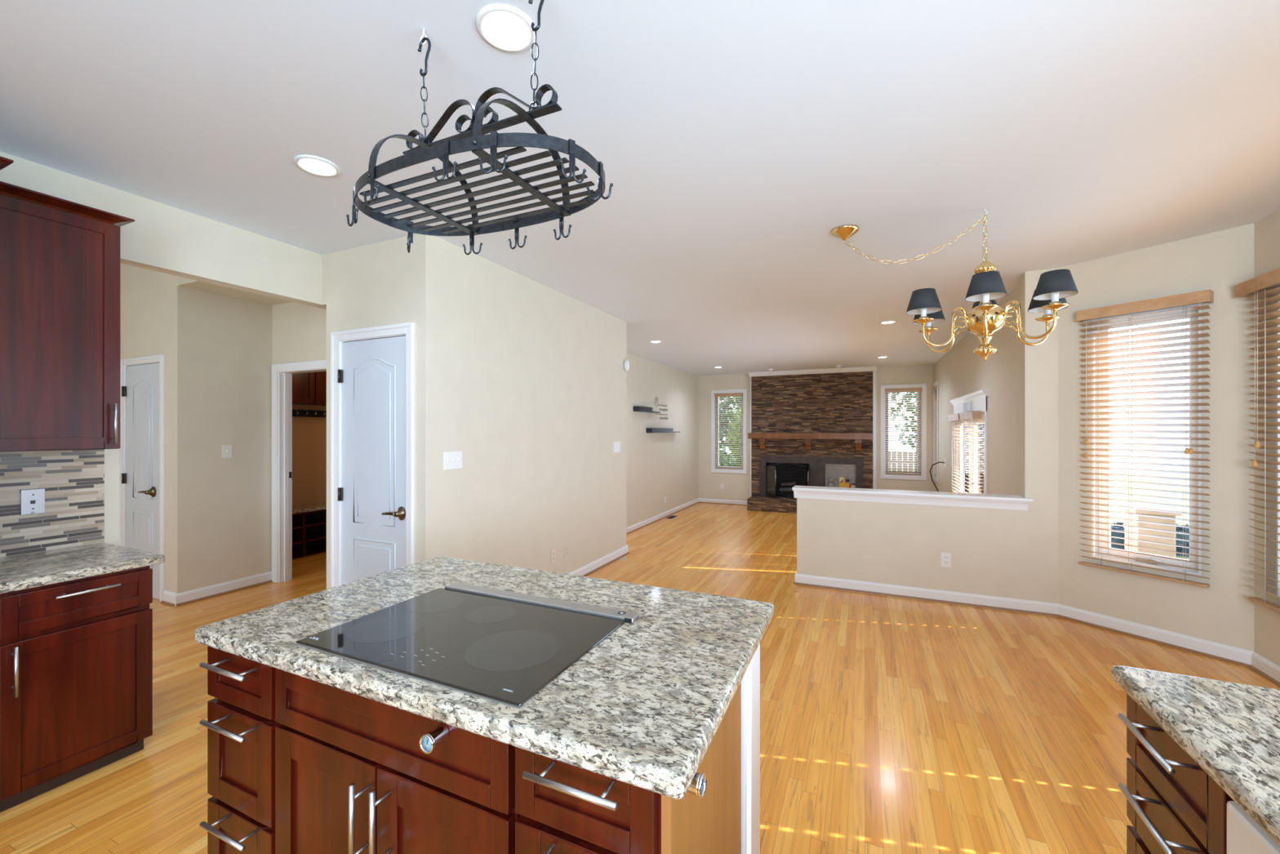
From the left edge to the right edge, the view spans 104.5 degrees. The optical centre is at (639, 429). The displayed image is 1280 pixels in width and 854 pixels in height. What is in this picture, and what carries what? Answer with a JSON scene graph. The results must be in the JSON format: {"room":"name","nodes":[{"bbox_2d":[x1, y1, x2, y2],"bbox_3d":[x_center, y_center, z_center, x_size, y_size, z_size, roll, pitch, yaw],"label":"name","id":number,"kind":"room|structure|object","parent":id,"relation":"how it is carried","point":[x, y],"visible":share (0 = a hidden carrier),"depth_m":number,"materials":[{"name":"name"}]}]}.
{"room":"kitchen","nodes":[
{"label":"kitchen","id":0,"kind":"room"},
{"bbox_2d":[120,263,192,593],"bbox_3d":[-4.522,-0.170,4.434,1.700,3.200,0.100,0,0,24],"label":"wall","id":1,"kind":"structure","parent":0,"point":[156,313],"depth_m":4.11,"materials":[{"name":"paint"}]},
{"bbox_2d":[119,354,164,601],"bbox_3d":[-4.282,0.402,4.290,0.755,2.056,0.164,0,0,24],"label":"door","id":2,"kind":"structure","parent":1,"relation":"attached to","point":[142,379],"depth_m":4.26,"materials":[{"name":"white wood"}]},
{"bbox_2d":[160,590,176,606],"bbox_3d":[-3.862,1.381,4.062,0.190,0.097,0.032,0,0,24],"label":"baseboard","id":3,"kind":"structure","parent":1,"relation":"attached to","point":[168,597],"depth_m":4.06,"materials":[{"name":"white wood"}]},
{"bbox_2d":[0,151,326,557],"bbox_3d":[-3.318,-0.170,1.436,0.210,3.200,5.274,0,0,24],"label":"wall","id":4,"kind":"structure","parent":0,"point":[162,237],"depth_m":2.79,"materials":[{"name":"paint"}]},
{"bbox_2d":[0,448,104,557],"bbox_3d":[-2.820,0.327,2.269,0.009,0.483,0.523,0,0,24],"label":"backsplash","id":5,"kind":"structure","parent":4,"relation":"attached to","point":[73,481],"depth_m":2.35,"materials":[{"name":"tile"}]},
{"bbox_2d":[20,488,44,515],"bbox_3d":[-2.800,0.332,2.287,0.012,0.116,0.074,0,0,24],"label":"jack plate","id":6,"kind":"object","parent":5,"relation":"attached to","point":[32,500],"visible":1,"depth_m":2.28,"materials":[{"name":"grey plastic"}]},
{"bbox_2d":[0,181,134,452],"bbox_3d":[-2.659,-0.451,2.187,0.369,1.082,0.506,0,0,24],"label":"upper cabinet","id":7,"kind":"object","parent":4,"relation":"attached to","point":[60,258],"visible":1,"depth_m":2.16,"materials":[{"name":"brown wood"}]},
{"bbox_2d":[192,288,272,589],"bbox_3d":[-3.647,0.095,4.427,0.100,2.671,0.610,0,0,24],"label":"wall","id":8,"kind":"structure","parent":0,"point":[233,336],"depth_m":4.39,"materials":[{"name":"paint"}]},
{"bbox_2d":[174,570,272,606],"bbox_3d":[-3.611,1.381,4.347,0.032,0.097,0.726,0,0,24],"label":"baseboard","id":9,"kind":"structure","parent":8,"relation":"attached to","point":[208,592],"depth_m":4.30,"materials":[{"name":"white wood"}]},
{"bbox_2d":[222,444,231,457],"bbox_3d":[-3.617,0.190,4.348,0.020,0.115,0.075,0,0,24],"label":"light switch","id":10,"kind":"object","parent":8,"relation":"attached to","point":[226,449],"visible":1,"depth_m":4.34,"materials":[{"name":"white plastic"}]},
{"bbox_2d":[177,275,291,305],"bbox_3d":[-2.940,-1.472,5.160,2.682,0.595,2.730,0,0,24],"label":"ceiling","id":11,"kind":"structure","parent":0,"point":[182,282],"depth_m":4.22,"materials":[{"name":"paint"}]},
{"bbox_2d":[272,302,326,364],"bbox_3d":[-3.209,0.095,4.618,2.740,2.671,0.100,0,0,24],"label":"wall","id":12,"kind":"structure","parent":0,"point":[299,330],"depth_m":4.53,"materials":[{"name":"paint"}]},
{"bbox_2d":[271,359,326,582],"bbox_3d":[-2.935,0.406,4.490,1.115,2.049,0.126,0,0,24],"label":"door frame","id":13,"kind":"structure","parent":12,"relation":"in","point":[282,373],"depth_m":4.66,"materials":[{"name":"white wood"}]},
{"bbox_2d":[292,404,326,506],"bbox_3d":[-4.004,0.095,6.060,0.100,2.671,1.870,0,0,24],"label":"wall","id":14,"kind":"structure","parent":0,"point":[308,433],"depth_m":5.97,"materials":[{"name":"brown paint"}]},
{"bbox_2d":[292,372,315,404],"bbox_3d":[-3.984,-0.708,5.620,0.299,0.825,0.405,0,0,24],"label":"upper cabinet","id":15,"kind":"object","parent":14,"relation":"attached to","point":[303,384],"visible":0.29,"depth_m":5.64,"materials":[{"name":"brown wood"}]},
{"bbox_2d":[292,408,326,417],"bbox_3d":[-3.927,-0.204,6.009,0.080,0.097,1.700,0,0,24],"label":"coat rack","id":16,"kind":"object","parent":14,"relation":"attached to","point":[304,413],"visible":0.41,"depth_m":5.95,"materials":[{"name":"black metal"}]},
{"bbox_2d":[309,371,326,405],"bbox_3d":[-3.814,-0.708,5.994,0.299,0.825,0.405,0,0,24],"label":"upper cabinet","id":17,"kind":"object","parent":14,"relation":"attached to","point":[320,376],"visible":0.14,"depth_m":5.82,"materials":[{"name":"brown wood"}]},
{"bbox_2d":[322,233,626,589],"bbox_3d":[-1.206,0.214,4.624,1.003,2.911,2.877,0,0,24],"label":"wall","id":18,"kind":"structure","parent":0,"point":[516,374],"depth_m":3.73,"materials":[{"name":"paint"}]},
{"bbox_2d":[330,322,414,587],"bbox_3d":[-1.782,0.373,3.325,0.790,2.113,0.164,0,0,24],"label":"door","id":19,"kind":"structure","parent":18,"relation":"in","point":[372,369],"depth_m":3.31,"materials":[{"name":"white wood"}]},
{"bbox_2d":[443,450,462,470],"bbox_3d":[-1.241,0.204,3.308,0.020,0.118,0.165,0,0,24],"label":"light switch","id":20,"kind":"object","parent":18,"relation":"attached to","point":[451,460],"visible":1,"depth_m":3.30,"materials":[{"name":"white plastic"}]},
{"bbox_2d":[551,548,555,563],"bbox_3d":[-0.763,1.115,4.375,0.010,0.118,0.072,0,0,24],"label":"outlet","id":21,"kind":"object","parent":18,"relation":"attached to","point":[553,551],"visible":1,"depth_m":4.37,"materials":[{"name":"beige plastic"}]},
{"bbox_2d":[564,543,568,558],"bbox_3d":[-0.675,1.120,4.568,0.010,0.118,0.072,0,0,24],"label":"outlet","id":22,"kind":"object","parent":18,"relation":"attached to","point":[566,547],"visible":1,"depth_m":4.56,"materials":[{"name":"plastic"}]},
{"bbox_2d":[568,544,629,576],"bbox_3d":[-0.732,1.381,4.417,0.032,0.097,2.893,0,0,24],"label":"baseboard","id":23,"kind":"structure","parent":18,"relation":"attached to","point":[586,570],"depth_m":5.14,"materials":[{"name":"white wood"}]},
{"bbox_2d":[613,441,620,452],"bbox_3d":[-0.254,0.190,5.496,0.010,0.120,0.160,0,0,24],"label":"light switch","id":24,"kind":"object","parent":18,"relation":"attached to","point":[616,445],"visible":1,"depth_m":5.48,"materials":[{"name":"white plastic"}]},
{"bbox_2d":[623,360,630,371],"bbox_3d":[-0.148,-0.735,5.673,0.058,0.136,0.080,0,0,24],"label":"sensor","id":25,"kind":"object","parent":18,"relation":"attached to","point":[626,363],"visible":1,"depth_m":5.65,"materials":[{"name":"white plastic"}]},
{"bbox_2d":[0,0,1279,375],"bbox_3d":[1.192,-1.301,4.044,6.070,0.120,13.850,0,0,24],"label":"ceiling","id":26,"kind":"structure","parent":0,"point":[731,138],"depth_m":2.04,"materials":[{"name":"white paint"}]},
{"bbox_2d":[293,154,341,177],"bbox_3d":[-1.515,-1.236,2.329,0.190,0.010,0.190,0,0,24],"label":"recessed light","id":27,"kind":"object","parent":26,"relation":"in","point":[312,164],"visible":1,"depth_m":2.32,"materials":[{"name":"white plastic"}]},
{"bbox_2d":[298,158,335,174],"bbox_3d":[-1.515,-1.238,2.329,0.143,0.004,0.143,0,0,29],"label":"diffuser","id":28,"kind":"object","parent":27,"relation":"attached to","point":[313,166],"depth_m":2.32,"materials":[{"name":"white plastic"}]},
{"bbox_2d":[354,0,604,235],"bbox_3d":[-0.476,-0.939,1.444,0.795,0.541,0.439,0,0,24],"label":"pot rack","id":29,"kind":"object","parent":26,"relation":"hanging from","point":[474,139],"visible":1,"depth_m":1.40,"materials":[{"name":"black metal"}]},
{"bbox_2d":[346,190,359,226],"bbox_3d":[-0.845,-0.655,1.468,0.074,0.100,0.022,0,0,38],"label":"hook","id":30,"kind":"object","parent":29,"relation":"hanging from","point":[354,211],"visible":0.98,"depth_m":1.46,"materials":[{"name":"black metal"}]},
{"bbox_2d":[362,164,379,204],"bbox_3d":[-0.714,-0.655,1.325,0.075,0.100,0.018,0,0,34],"label":"hook","id":31,"kind":"object","parent":29,"relation":"hanging from","point":[372,167],"visible":1,"depth_m":1.32,"materials":[{"name":"black metal"}]},
{"bbox_2d":[406,221,413,253],"bbox_3d":[-0.780,-0.655,1.683,0.021,0.100,0.075,0,0,-27],"label":"hook","id":32,"kind":"object","parent":29,"relation":"hanging from","point":[410,235],"visible":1,"depth_m":1.68,"materials":[{"name":"black metal"}]},
{"bbox_2d":[431,138,457,182],"bbox_3d":[-0.472,-0.655,1.207,0.075,0.100,0.019,0,0,20],"label":"hook","id":33,"kind":"object","parent":29,"relation":"hanging from","point":[446,142],"visible":1,"depth_m":1.20,"materials":[{"name":"black metal"}]},
{"bbox_2d":[462,223,482,254],"bbox_3d":[-0.580,-0.655,1.710,0.075,0.100,0.018,0,0,11],"label":"hook","id":34,"kind":"object","parent":29,"relation":"hanging from","point":[471,237],"visible":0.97,"depth_m":1.71,"materials":[{"name":"black metal"}]},
{"bbox_2d":[477,130,507,173],"bbox_3d":[-0.346,-0.655,1.173,0.074,0.100,0.018,0,0,8],"label":"hook","id":35,"kind":"object","parent":29,"relation":"hanging from","point":[493,135],"visible":1,"depth_m":1.17,"materials":[{"name":"black metal"}]},
{"bbox_2d":[508,218,527,248],"bbox_3d":[-0.411,-0.655,1.653,0.075,0.100,0.019,0,0,24],"label":"hook","id":36,"kind":"object","parent":29,"relation":"hanging from","point":[516,230],"visible":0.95,"depth_m":1.65,"materials":[{"name":"black metal"}]},
{"bbox_2d":[553,217,571,239],"bbox_3d":[-0.249,-0.655,1.570,0.075,0.100,0.019,0,0,32],"label":"hook","id":37,"kind":"object","parent":29,"relation":"hanging from","point":[561,220],"visible":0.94,"depth_m":1.57,"materials":[{"name":"black metal"}]},
{"bbox_2d":[559,138,586,183],"bbox_3d":[-0.166,-0.655,1.207,0.075,0.100,0.019,0,0,-40],"label":"hook","id":38,"kind":"object","parent":29,"relation":"hanging from","point":[571,143],"visible":1,"depth_m":1.21,"materials":[{"name":"black metal"}]},
{"bbox_2d":[586,161,613,200],"bbox_3d":[-0.105,-0.655,1.310,0.075,0.100,0.020,0,0,16],"label":"hook","id":39,"kind":"object","parent":29,"relation":"hanging from","point":[600,180],"visible":1,"depth_m":1.31,"materials":[{"name":"black metal"}]},
{"bbox_2d":[475,3,537,52],"bbox_3d":[-0.413,-1.236,1.534,0.184,0.010,0.184,0,0,24],"label":"recessed light","id":40,"kind":"object","parent":26,"relation":"in","point":[504,27],"visible":0.98,"depth_m":1.52,"materials":[{"name":"white plastic"}]},
{"bbox_2d":[482,11,529,48],"bbox_3d":[-0.413,-1.238,1.534,0.141,0.004,0.141,0,0,39],"label":"diffuser","id":41,"kind":"object","parent":40,"relation":"attached to","point":[501,29],"depth_m":1.53,"materials":[{"name":"white plastic"}]},
{"bbox_2d":[879,320,897,324],"bbox_3d":[2.856,-1.236,5.705,0.184,0.010,0.184,0,0,24],"label":"recessed light","id":42,"kind":"object","parent":26,"relation":"in","point":[889,322],"visible":1,"depth_m":5.69,"materials":[{"name":"white plastic"}]},
{"bbox_2d":[831,208,1078,359],"bbox_3d":[1.761,-0.816,2.789,1.180,0.851,0.748,0,0,4],"label":"chandelier","id":43,"kind":"object","parent":26,"relation":"hanging from","point":[985,317],"visible":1,"depth_m":2.73,"materials":[{"name":"gold metal"}]},
{"bbox_2d":[0,551,1279,853],"bbox_3d":[-1.626,1.590,1.923,9.050,0.320,7.560,0,0,24],"label":"floor","id":44,"kind":"structure","parent":0,"point":[889,725],"depth_m":2.37,"materials":[{"name":"brown wood"}]},
{"bbox_2d":[0,155,13,169],"bbox_3d":[-2.788,0.229,1.482,0.708,2.402,0.995,0,0,24],"label":"tall cabinet","id":45,"kind":"object","parent":44,"relation":"on","point":[4,162],"visible":1,"depth_m":1.78,"materials":[{"name":"brown wood"}]},
{"bbox_2d":[0,565,152,812],"bbox_3d":[-2.538,1.020,2.131,0.634,0.821,0.464,0,0,24],"label":"base cabinet","id":46,"kind":"object","parent":44,"relation":"on","point":[76,655],"visible":1,"depth_m":2.01,"materials":[{"name":"brown wood"}]},
{"bbox_2d":[0,542,164,593],"bbox_3d":[-2.547,0.588,2.147,0.604,0.040,0.526,0,0,24],"label":"countertop","id":47,"kind":"structure","parent":46,"relation":"on","point":[27,571],"depth_m":2.12,"materials":[{"name":"stone"}]},
{"bbox_2d":[199,645,280,853],"bbox_3d":[-0.985,1.013,1.562,0.307,0.834,0.593,0,0,24],"label":"base cabinet","id":48,"kind":"object","parent":44,"relation":"on","point":[241,723],"visible":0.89,"depth_m":1.33,"materials":[{"name":"brown wood"}]},
{"bbox_2d":[292,501,326,559],"bbox_3d":[-3.783,1.160,5.960,0.384,0.540,1.830,0,0,24],"label":"bench","id":49,"kind":"object","parent":44,"relation":"on","point":[308,520],"visible":0.12,"depth_m":5.74,"materials":[{"name":"wood"}]},
{"bbox_2d":[275,667,519,853],"bbox_3d":[-0.496,1.013,1.340,0.760,0.834,0.593,0,0,24],"label":"base cabinet","id":50,"kind":"object","parent":44,"relation":"on","point":[353,775],"visible":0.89,"depth_m":1.11,"materials":[{"name":"brown wood"}]},
{"bbox_2d":[419,724,448,753],"bbox_3d":[-0.419,0.630,1.012,0.037,0.037,0.047,0,0,24],"label":"handle","id":51,"kind":"object","parent":50,"relation":"attached to","point":[428,741],"visible":1,"depth_m":1.00,"materials":[{"name":"silver metal"}]},
{"bbox_2d":[195,555,773,799],"bbox_3d":[-0.407,0.573,1.481,1.441,0.045,0.878,0,0,24],"label":"countertop","id":52,"kind":"structure","parent":50,"relation":"on","point":[644,707],"depth_m":1.15,"materials":[{"name":"stone"}]},
{"bbox_2d":[293,582,639,708],"bbox_3d":[-0.446,0.543,1.362,0.738,0.014,0.531,0,0,24],"label":"cooktop","id":53,"kind":"object","parent":52,"relation":"in","point":[501,646],"visible":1,"depth_m":1.29,"materials":[{"name":"black glass"}]},
{"bbox_2d":[515,681,741,853],"bbox_3d":[0.000,1.013,1.115,0.321,0.834,0.593,0,0,24],"label":"base cabinet","id":54,"kind":"object","parent":44,"relation":"on","point":[562,807],"visible":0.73,"depth_m":0.92,"materials":[{"name":"brown wood"}]},
{"bbox_2d":[686,772,706,798],"bbox_3d":[0.089,0.615,0.866,0.047,0.037,0.037,0,0,24],"label":"handle","id":55,"kind":"object","parent":54,"relation":"attached to","point":[697,787],"visible":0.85,"depth_m":0.85,"materials":[{"name":"silver metal"}]},
{"bbox_2d":[1117,693,1233,853],"bbox_3d":[1.304,1.011,0.876,0.653,0.838,0.352,0,0,24],"label":"base cabinet","id":56,"kind":"object","parent":44,"relation":"on","point":[1174,806],"visible":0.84,"depth_m":0.99,"materials":[{"name":"brown wood"}]},
{"bbox_2d":[1226,800,1279,853],"bbox_3d":[1.114,1.013,0.431,0.592,0.834,0.586,0,0,24],"label":"dishwasher","id":57,"kind":"object","parent":44,"relation":"on","point":[1244,835],"visible":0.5,"depth_m":0.78,"materials":[{"name":"beige"}]},
{"bbox_3d":[0.645,1.011,-0.641,0.600,0.838,1.725,0,0,24],"label":"base cabinet","id":58,"kind":"object","parent":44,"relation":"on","visible":0},
{"bbox_2d":[1111,665,1279,846],"bbox_3d":[0.877,0.570,-0.218,0.723,0.040,2.728,0,0,24],"label":"countertop","id":59,"kind":"structure","parent":58,"relation":"on","point":[1230,730],"depth_m":0.93,"materials":[{"name":"stone"}]},
{"bbox_2d":[626,352,698,527],"bbox_3d":[0.093,0.214,8.798,0.120,2.911,5.999,0,0,24],"label":"wall","id":60,"kind":"structure","parent":0,"point":[660,465],"depth_m":9.27,"materials":[{"name":"paint"}]},
{"bbox_2d":[633,405,660,413],"bbox_3d":[0.129,-0.347,8.600,0.110,0.085,0.930,0,0,24],"label":"shelf","id":61,"kind":"object","parent":60,"relation":"attached to","point":[637,408],"visible":1,"depth_m":8.35,"materials":[{"name":"black"}]},
{"bbox_2d":[654,395,667,419],"bbox_3d":[0.404,-0.408,9.330,0.012,0.421,0.675,0,0,24],"label":"wall lettering","id":62,"kind":"structure","parent":60,"relation":"attached to","point":[655,402],"depth_m":9.34,"materials":[{"name":"beige metal"}]},
{"bbox_2d":[645,427,679,432],"bbox_3d":[0.460,0.013,9.328,0.110,0.085,1.470,0,0,24],"label":"shelf","id":63,"kind":"object","parent":60,"relation":"attached to","point":[647,429],"visible":1,"depth_m":8.95,"materials":[{"name":"black"}]},
{"bbox_2d":[626,497,699,533],"bbox_3d":[0.162,1.621,8.767,0.032,0.097,5.799,0,0,24],"label":"baseboard","id":64,"kind":"structure","parent":60,"relation":"attached to","point":[636,526],"depth_m":9.21,"materials":[{"name":"white wood"}]},
{"bbox_2d":[626,502,796,581],"bbox_3d":[2.196,1.720,7.684,5.050,0.100,6.390,0,0,24],"label":"floor","id":65,"kind":"structure","parent":0,"point":[731,539],"depth_m":7.34,"materials":[{"name":"brown wood"}]},
{"bbox_2d":[746,366,876,513],"bbox_3d":[3.518,0.215,10.274,2.500,2.910,1.020,0,0,24],"label":"fireplace","id":66,"kind":"object","parent":65,"relation":"on","point":[831,400],"depth_m":10.25,"materials":[{"name":"stone"}]},
{"bbox_2d":[778,487,793,491],"bbox_3d":[3.190,1.290,10.644,0.398,0.098,0.090,0,0,24],"label":"log","id":67,"kind":"object","parent":66,"relation":"on","point":[780,489],"visible":0.72,"depth_m":10.64,"materials":[{"name":"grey wood"}]},
{"bbox_2d":[747,432,872,451],"bbox_3d":[3.444,0.244,10.178,2.407,0.360,0.214,0,0,24],"label":"mantel","id":68,"kind":"object","parent":66,"relation":"attached to","point":[808,437],"visible":1,"depth_m":10.09,"materials":[{"name":"brown wood"}]},
{"bbox_2d":[827,476,836,487],"bbox_3d":[3.920,1.099,10.155,0.238,0.257,0.145,0,0,24],"label":"plush toy","id":69,"kind":"object","parent":66,"relation":"in","point":[831,483],"visible":0.74,"depth_m":10.12,"materials":[{"name":"beige fabric"}]},
{"bbox_2d":[839,476,849,487],"bbox_3d":[4.146,1.094,10.061,0.190,0.264,0.130,0,0,24],"label":"toy truck","id":70,"kind":"object","parent":66,"relation":"in","point":[842,479],"visible":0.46,"depth_m":10.03,"materials":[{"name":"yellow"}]},
{"bbox_3d":[3.230,1.291,10.736,0.373,0.103,0.099,0,0,24],"label":"log","id":71,"kind":"object","parent":66,"relation":"on","visible":0},
{"bbox_2d":[780,481,795,485],"bbox_3d":[3.200,1.165,10.694,0.331,0.107,0.076,0,0,24],"label":"log","id":72,"kind":"object","parent":71,"relation":"on","point":[793,482],"visible":1,"depth_m":10.67,"materials":[{"name":"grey wood"}]},
{"bbox_2d":[741,643,759,853],"bbox_3d":[-0.294,1.013,1.709,1.372,0.834,0.160,0,0,24],"label":"wall","id":73,"kind":"structure","parent":0,"point":[750,682],"depth_m":1.38,"materials":[{"name":"white paint"}]},
{"bbox_2d":[698,364,933,501],"bbox_3d":[3.510,0.214,10.509,4.890,2.911,0.140,0,0,24],"label":"wall","id":74,"kind":"structure","parent":0,"point":[736,486],"depth_m":10.95,"materials":[{"name":"paint"}]},
{"bbox_2d":[698,497,746,505],"bbox_3d":[1.912,1.621,11.139,1.260,0.097,0.032,0,0,24],"label":"baseboard","id":75,"kind":"structure","parent":74,"relation":"attached to","point":[700,500],"depth_m":11.15,"materials":[{"name":"white wood"}]},
{"bbox_2d":[711,389,746,473],"bbox_3d":[2.017,0.038,11.177,0.810,1.872,0.156,0,0,24],"label":"window","id":76,"kind":"structure","parent":74,"relation":"in","point":[713,415],"depth_m":11.16,"materials":[{"name":"white"}]},
{"bbox_2d":[714,392,742,469],"bbox_3d":[1.998,0.029,11.134,0.650,1.691,0.085,0,0,24],"label":"blind","id":77,"kind":"object","parent":76,"relation":"attached to","point":[737,394],"visible":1,"depth_m":11.14,"materials":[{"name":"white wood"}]},
{"bbox_2d":[880,383,926,479],"bbox_3d":[5.171,0.043,9.746,0.795,1.862,0.156,0,0,24],"label":"window","id":78,"kind":"structure","parent":74,"relation":"in","point":[923,395],"depth_m":9.66,"materials":[{"name":"white"}]},
{"bbox_2d":[884,387,921,475],"bbox_3d":[5.151,0.035,9.703,0.635,1.681,0.085,0,0,24],"label":"blind","id":79,"kind":"object","parent":78,"relation":"attached to","point":[913,389],"visible":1,"depth_m":9.71,"materials":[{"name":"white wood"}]},
{"bbox_2d":[796,267,1057,603],"bbox_3d":[2.403,0.214,4.235,2.026,2.911,0.120,0,0,24],"label":"wall","id":80,"kind":"structure","parent":0,"point":[897,544],"depth_m":4.02,"materials":[{"name":"paint"}]},
{"bbox_2d":[791,484,1033,510],"bbox_3d":[2.264,0.582,4.299,1.808,0.097,0.210,0,0,24],"label":"trim","id":81,"kind":"structure","parent":80,"relation":"on","point":[884,495],"depth_m":4.19,"materials":[{"name":"white wood"}]},
{"bbox_2d":[794,573,1057,617],"bbox_3d":[2.319,1.381,4.190,1.942,0.097,0.032,0,0,24],"label":"baseboard","id":82,"kind":"structure","parent":80,"relation":"attached to","point":[1015,605],"depth_m":4.13,"materials":[{"name":"white wood"}]},
{"bbox_2d":[940,551,951,567],"bbox_3d":[2.534,1.078,4.105,0.075,0.120,0.010,0,0,24],"label":"outlet","id":83,"kind":"object","parent":80,"relation":"attached to","point":[945,557],"visible":1,"depth_m":4.10,"materials":[{"name":"white plastic"}]},
{"bbox_2d":[933,283,1020,495],"bbox_3d":[4.453,0.214,6.743,0.140,2.911,6.140,0,0,24],"label":"wall","id":84,"kind":"structure","parent":0,"point":[960,372],"depth_m":5.09,"materials":[{"name":"paint"}]},
{"bbox_2d":[933,380,938,482],"bbox_3d":[5.532,0.030,9.141,0.156,1.838,0.650,0,0,24],"label":"window","id":85,"kind":"structure","parent":84,"relation":"in","point":[935,477],"depth_m":9.37,"materials":[{"name":"white"}]},
{"bbox_2d":[933,385,937,475],"bbox_3d":[5.489,0.022,9.161,0.085,1.656,0.490,0,0,24],"label":"blind","id":86,"kind":"object","parent":85,"relation":"attached to","point":[935,388],"visible":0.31,"depth_m":9.32,"materials":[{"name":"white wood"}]},
{"bbox_2d":[929,458,946,491],"bbox_3d":[4.932,0.907,8.110,0.148,0.854,0.451,0,0,3],"label":"cable","id":87,"kind":"object","parent":84,"relation":"attached to","point":[944,462],"visible":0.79,"depth_m":8.21,"materials":[{"name":"black plastic"}]},
{"bbox_2d":[947,413,965,493],"bbox_3d":[4.296,0.635,6.726,0.093,1.690,0.800,0,0,24],"label":"blind","id":88,"kind":"object","parent":84,"relation":"attached to","point":[953,417],"visible":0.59,"depth_m":6.61,"materials":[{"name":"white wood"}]},
{"bbox_2d":[950,389,989,493],"bbox_3d":[4.199,0.620,6.254,0.200,2.100,2.220,0,0,24],"label":"door","id":89,"kind":"structure","parent":84,"relation":"in","point":[978,400],"depth_m":6.14,"materials":[{"name":"white"}]},
{"bbox_2d":[959,410,981,493],"bbox_3d":[3.916,0.635,5.888,0.093,1.690,0.800,0,0,24],"label":"blind","id":90,"kind":"object","parent":89,"relation":"attached to","point":[975,415],"visible":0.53,"depth_m":5.77,"materials":[{"name":"brown wood"}]},
{"bbox_2d":[1057,223,1253,651],"bbox_3d":[3.510,0.144,3.425,0.140,2.771,0.996,0,0,-30],"label":"wall","id":91,"kind":"structure","parent":0,"point":[1222,612],"depth_m":3.20,"materials":[{"name":"paint"}]},
{"bbox_2d":[1092,302,1200,575],"bbox_3d":[3.506,0.060,3.431,0.141,1.740,0.540,0,0,-30],"label":"window","id":92,"kind":"structure","parent":91,"relation":"in","point":[1194,544],"depth_m":3.56,"materials":[{"name":"white"}]},
{"bbox_2d":[1075,288,1213,587],"bbox_3d":[3.403,0.060,3.377,0.093,1.860,0.656,0,0,-30],"label":"blind","id":93,"kind":"object","parent":92,"relation":"attached to","point":[1206,295],"visible":1,"depth_m":3.35,"materials":[{"name":"brown wood"}]},
{"bbox_2d":[1057,603,1253,667],"bbox_3d":[3.436,1.381,3.382,0.032,0.097,0.956,0,0,-30],"label":"baseboard","id":94,"kind":"structure","parent":91,"relation":"attached to","point":[1226,653],"depth_m":3.31,"materials":[{"name":"white wood"}]},
{"bbox_2d":[1253,209,1279,666],"bbox_3d":[2.327,0.144,-0.196,0.140,2.771,6.965,0,0,24],"label":"wall","id":95,"kind":"structure","parent":0,"point":[1266,230],"depth_m":2.89,"materials":[{"name":"paint"}]},
{"bbox_2d":[1234,267,1279,613],"bbox_3d":[3.212,0.067,2.038,0.093,1.877,2.075,0,0,24],"label":"blind","id":96,"kind":"object","parent":95,"relation":"attached to","point":[1251,288],"visible":1,"depth_m":2.83,"materials":[{"name":"brown wood"}]},
{"bbox_2d":[1248,651,1279,687],"bbox_3d":[2.284,1.381,-0.083,0.032,0.097,6.735,0,0,24],"label":"baseboard","id":97,"kind":"structure","parent":95,"relation":"attached to","point":[1261,665],"depth_m":2.87,"materials":[{"name":"white wood"}]},
{"bbox_2d":[1275,285,1279,598],"bbox_3d":[3.308,0.070,1.969,0.141,1.760,1.800,0,0,24],"label":"window","id":98,"kind":"structure","parent":95,"relation":"in","point":[1277,443],"depth_m":2.81,"materials":[{"name":"white"}]},
{"label":"outside","id":99,"kind":"structure","parent":0,"visible":0},
{"bbox_2d":[890,467,1189,559],"bbox_3d":[10.008,2.330,7.539,40.000,0.100,46.000,0,0,24],"label":"ground","id":100,"kind":"structure","parent":99,"point":[1113,477],"depth_m":17.73,"materials":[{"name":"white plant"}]},
{"bbox_2d":[719,448,736,466],"bbox_3d":[2.042,1.385,13.572,1.238,1.803,1.232,0,0,24],"label":"shrub","id":101,"kind":"object","parent":100,"relation":"on","point":[723,451],"visible":0.16,"depth_m":13.26,"materials":[{"name":"green plant"}]},
{"bbox_2d":[718,396,741,449],"bbox_3d":[2.627,-0.956,17.713,3.349,6.477,3.312,0,0,24],"label":"tree","id":102,"kind":"object","parent":100,"relation":"on","point":[720,436],"visible":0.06,"depth_m":16.93,"materials":[{"name":"green plant"}]},
{"bbox_2d":[727,406,741,466],"bbox_3d":[3.243,0.776,14.658,1.369,3.017,1.416,0,0,24],"label":"tree","id":103,"kind":"object","parent":100,"relation":"on","point":[731,446],"visible":0.12,"depth_m":14.48,"materials":[{"name":"green plant"}]},
{"bbox_2d":[888,452,915,471],"bbox_3d":[8.265,1.480,14.951,3.900,1.600,0.060,0,0,24],"label":"fence","id":104,"kind":"object","parent":100,"relation":"on","point":[888,452],"visible":0.02,"depth_m":15.06,"materials":[{"name":"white wood"}]},
{"bbox_2d":[888,391,917,471],"bbox_3d":[7.623,-0.739,13.552,1.600,6.043,1.610,0,0,24],"label":"tree","id":105,"kind":"object","parent":100,"relation":"on","point":[907,392],"visible":0.1,"depth_m":13.64,"materials":[{"name":"green plant"}]},
{"bbox_2d":[1111,521,1189,556],"bbox_3d":[11.354,2.046,8.570,8.411,0.720,0.978,0,0,26],"label":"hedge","id":106,"kind":"object","parent":100,"relation":"on","point":[1180,529],"visible":0.04,"depth_m":9.26,"materials":[{"name":"green plant"}]},
{"bbox_2d":[1119,504,1182,557],"bbox_3d":[5.426,1.555,5.280,0.360,1.450,0.360,0,0,24],"label":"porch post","id":107,"kind":"object","parent":100,"relation":"on","point":[1171,535],"visible":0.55,"depth_m":5.16,"materials":[{"name":"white wood"}]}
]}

